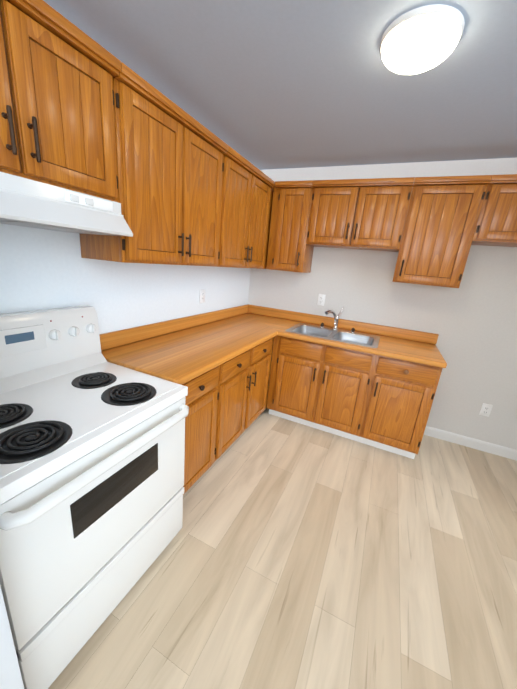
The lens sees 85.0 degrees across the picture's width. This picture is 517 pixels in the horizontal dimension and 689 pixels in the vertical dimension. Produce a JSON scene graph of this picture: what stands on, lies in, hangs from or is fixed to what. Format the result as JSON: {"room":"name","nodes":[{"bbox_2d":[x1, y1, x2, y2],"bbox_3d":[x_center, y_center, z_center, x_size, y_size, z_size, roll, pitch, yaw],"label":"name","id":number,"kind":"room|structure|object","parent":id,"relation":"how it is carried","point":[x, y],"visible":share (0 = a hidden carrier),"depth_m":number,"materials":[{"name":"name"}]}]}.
{"room":"kitchen","nodes":[
{"label":"kitchen","id":0,"kind":"room"},
{"bbox_2d":[0,223,250,334],"bbox_3d":[-1.428,-0.023,0.665,0.120,2.660,6.240,12,18,23],"label":"wall","id":1,"kind":"structure","parent":0,"point":[43,269],"depth_m":1.63,"materials":[{"name":"paint"}]},
{"bbox_2d":[0,0,120,202],"bbox_3d":[-0.881,-0.828,0.920,0.354,0.514,0.764,12,18,23],"label":"upper cabinet","id":2,"kind":"object","parent":1,"relation":"attached to","point":[58,71],"visible":0.96,"depth_m":0.97,"materials":[{"name":"brown wood"}]},
{"bbox_2d":[0,172,132,236],"bbox_3d":[-0.896,-0.509,1.004,0.384,0.144,0.760,12,18,23],"label":"range hood","id":3,"kind":"object","parent":2,"relation":"attached to","point":[25,202],"visible":1,"depth_m":1.02,"materials":[{"name":"white metal"}]},
{"bbox_2d":[79,62,228,266],"bbox_3d":[-0.555,-0.878,1.661,0.354,0.774,0.829,12,18,23],"label":"upper cabinet","id":4,"kind":"object","parent":1,"relation":"attached to","point":[170,153],"visible":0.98,"depth_m":1.45,"materials":[{"name":"brown wood"}]},
{"bbox_2d":[199,289,204,302],"bbox_3d":[-0.494,-0.426,2.487,0.007,0.115,0.072,12,18,23],"label":"outlet","id":5,"kind":"object","parent":1,"relation":"attached to","point":[202,295],"visible":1,"depth_m":2.48,"materials":[{"name":"white plastic"}]},
{"bbox_2d":[217,146,274,268],"bbox_3d":[-0.205,-1.059,2.392,0.354,0.774,0.829,12,18,23],"label":"upper cabinet","id":6,"kind":"object","parent":1,"relation":"attached to","point":[246,186],"visible":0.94,"depth_m":2.23,"materials":[{"name":"brown wood"}]},
{"bbox_2d":[43,0,516,169],"bbox_3d":[0.037,-0.947,-0.264,2.880,0.120,6.000,12,18,23],"label":"ceiling","id":7,"kind":"structure","parent":0,"point":[270,84],"depth_m":1.42,"materials":[{"name":"paint"}]},
{"bbox_2d":[380,4,464,74],"bbox_3d":[0.645,-1.190,1.145,0.296,0.092,0.296,12,18,23],"label":"ceiling light","id":8,"kind":"object","parent":7,"relation":"attached to","point":[420,39],"visible":1,"depth_m":1.07,"materials":[{"name":"white"}]},
{"bbox_2d":[48,395,516,688],"bbox_3d":[-0.185,1.483,0.442,2.880,0.120,6.000,12,18,23],"label":"floor","id":9,"kind":"structure","parent":0,"point":[294,555],"depth_m":1.43,"materials":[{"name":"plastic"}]},
{"bbox_2d":[0,586,23,688],"bbox_3d":[-1.076,0.454,0.431,0.810,1.700,0.760,12,18,23],"label":"fridge","id":10,"kind":"object","parent":9,"relation":"on","point":[10,676],"visible":1,"depth_m":0.71,"materials":[{"name":"white metal"}]},
{"bbox_2d":[0,305,188,688],"bbox_3d":[-0.805,0.514,1.214,0.732,1.195,0.768,12,18,23],"label":"range","id":11,"kind":"object","parent":9,"relation":"on","point":[92,447],"visible":0.98,"depth_m":1.05,"materials":[{"name":"white metal"}]},
{"bbox_2d":[182,362,225,494],"bbox_3d":[-0.637,0.516,1.839,0.607,0.873,0.469,12,18,23],"label":"base cabinet","id":12,"kind":"object","parent":9,"relation":"on","point":[207,391],"depth_m":1.75,"materials":[{"name":"brown wood"}]},
{"bbox_2d":[222,345,257,453],"bbox_3d":[-0.453,0.421,2.224,0.607,0.873,0.490,12,18,23],"label":"base cabinet","id":13,"kind":"object","parent":9,"relation":"on","point":[226,402],"depth_m":2.13,"materials":[{"name":"brown wood"}]},
{"bbox_2d":[250,337,273,424],"bbox_3d":[-0.258,0.320,2.631,0.607,0.873,0.518,12,18,23],"label":"base cabinet","id":14,"kind":"object","parent":9,"relation":"on","point":[262,355],"depth_m":2.50,"materials":[{"name":"brown wood"}]},
{"bbox_2d":[99,304,282,384],"bbox_3d":[-0.251,-0.130,2.354,0.660,0.140,1.982,12,18,23],"label":"countertop","id":15,"kind":"structure","parent":14,"relation":"on","point":[181,351],"depth_m":1.94,"materials":[{"name":"laminate"}]},
{"bbox_2d":[267,335,334,428],"bbox_3d":[0.475,0.310,2.895,0.548,0.873,0.607,12,18,23],"label":"base cabinet","id":16,"kind":"object","parent":9,"relation":"on","point":[300,371],"depth_m":2.61,"materials":[{"name":"brown wood"}]},
{"bbox_2d":[279,306,446,367],"bbox_3d":[0.918,-0.093,2.562,1.304,0.405,0.646,12,18,23],"label":"countertop","id":17,"kind":"structure","parent":16,"relation":"on","point":[420,347],"depth_m":2.66,"materials":[{"name":"laminate"}]},
{"bbox_2d":[285,323,379,347],"bbox_3d":[0.696,-0.022,2.676,0.804,0.168,0.504,12,18,23],"label":"sink","id":18,"kind":"object","parent":17,"relation":"in","point":[351,337],"depth_m":2.74,"materials":[{"name":"silver metal"}]},
{"bbox_2d":[320,306,354,332],"bbox_3d":[0.774,-0.248,2.750,0.353,0.236,0.176,12,18,23],"label":"faucet","id":19,"kind":"object","parent":17,"relation":"on","point":[335,329],"depth_m":2.79,"materials":[{"name":"silver metal"}]},
{"bbox_2d":[319,347,378,441],"bbox_3d":[0.817,0.384,2.749,0.488,0.873,0.607,12,18,23],"label":"base cabinet","id":20,"kind":"object","parent":9,"relation":"on","point":[352,372],"depth_m":2.44,"materials":[{"name":"brown wood"}]},
{"bbox_2d":[359,355,442,458],"bbox_3d":[1.248,0.477,2.566,0.467,0.873,0.607,12,18,23],"label":"base cabinet","id":21,"kind":"object","parent":9,"relation":"on","point":[380,402],"depth_m":2.28,"materials":[{"name":"brown wood"}]},
{"bbox_2d":[248,158,516,449],"bbox_3d":[1.216,-0.398,2.783,2.880,2.660,0.120,12,18,23],"label":"wall","id":22,"kind":"structure","parent":0,"point":[471,320],"depth_m":2.58,"materials":[{"name":"paint"}]},
{"bbox_2d":[263,188,273,268],"bbox_3d":[0.011,-1.188,2.910,0.296,0.770,0.321,12,18,23],"label":"upper cabinet","id":23,"kind":"object","parent":22,"relation":"attached to","point":[268,229],"visible":0.1,"depth_m":2.76,"materials":[{"name":"brown wood"}]},
{"bbox_2d":[266,180,313,272],"bbox_3d":[0.331,-1.116,2.757,0.376,0.774,0.354,12,18,23],"label":"upper cabinet","id":24,"kind":"object","parent":22,"relation":"attached to","point":[290,249],"visible":0.9,"depth_m":2.63,"materials":[{"name":"brown wood"}]},
{"bbox_2d":[317,294,325,305],"bbox_3d":[0.659,-0.468,2.958,0.072,0.115,0.007,12,18,23],"label":"outlet","id":25,"kind":"object","parent":22,"relation":"attached to","point":[321,299],"visible":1,"depth_m":2.96,"materials":[{"name":"white plastic"}]},
{"bbox_2d":[306,177,414,251],"bbox_3d":[0.869,-1.127,2.497,0.788,0.514,0.354,12,18,23],"label":"upper cabinet","id":26,"kind":"object","parent":22,"relation":"attached to","point":[365,214],"visible":1,"depth_m":2.36,"materials":[{"name":"brown wood"}]},
{"bbox_2d":[392,175,491,287],"bbox_3d":[1.430,-0.880,2.289,0.479,0.774,0.354,12,18,23],"label":"upper cabinet","id":27,"kind":"object","parent":22,"relation":"attached to","point":[442,218],"visible":1,"depth_m":2.16,"materials":[{"name":"brown wood"}]},
{"bbox_2d":[423,426,516,460],"bbox_3d":[1.964,0.917,2.674,0.907,0.095,0.013,12,18,23],"label":"baseboard","id":28,"kind":"structure","parent":22,"relation":"attached to","point":[495,449],"depth_m":2.65,"materials":[{"name":"white wood"}]},
{"bbox_2d":[479,403,492,416],"bbox_3d":[2.056,0.593,2.551,0.072,0.115,0.007,12,18,23],"label":"electrical outlet","id":29,"kind":"object","parent":22,"relation":"attached to","point":[486,409],"visible":1,"depth_m":2.55,"materials":[{"name":"white plastic"}]},
{"bbox_2d":[471,174,516,246],"bbox_3d":[2.071,-0.912,1.974,0.906,0.424,0.354,12,18,23],"label":"upper cabinet","id":30,"kind":"object","parent":22,"relation":"attached to","point":[497,223],"visible":0.98,"depth_m":1.99,"materials":[{"name":"brown wood"}]}
]}

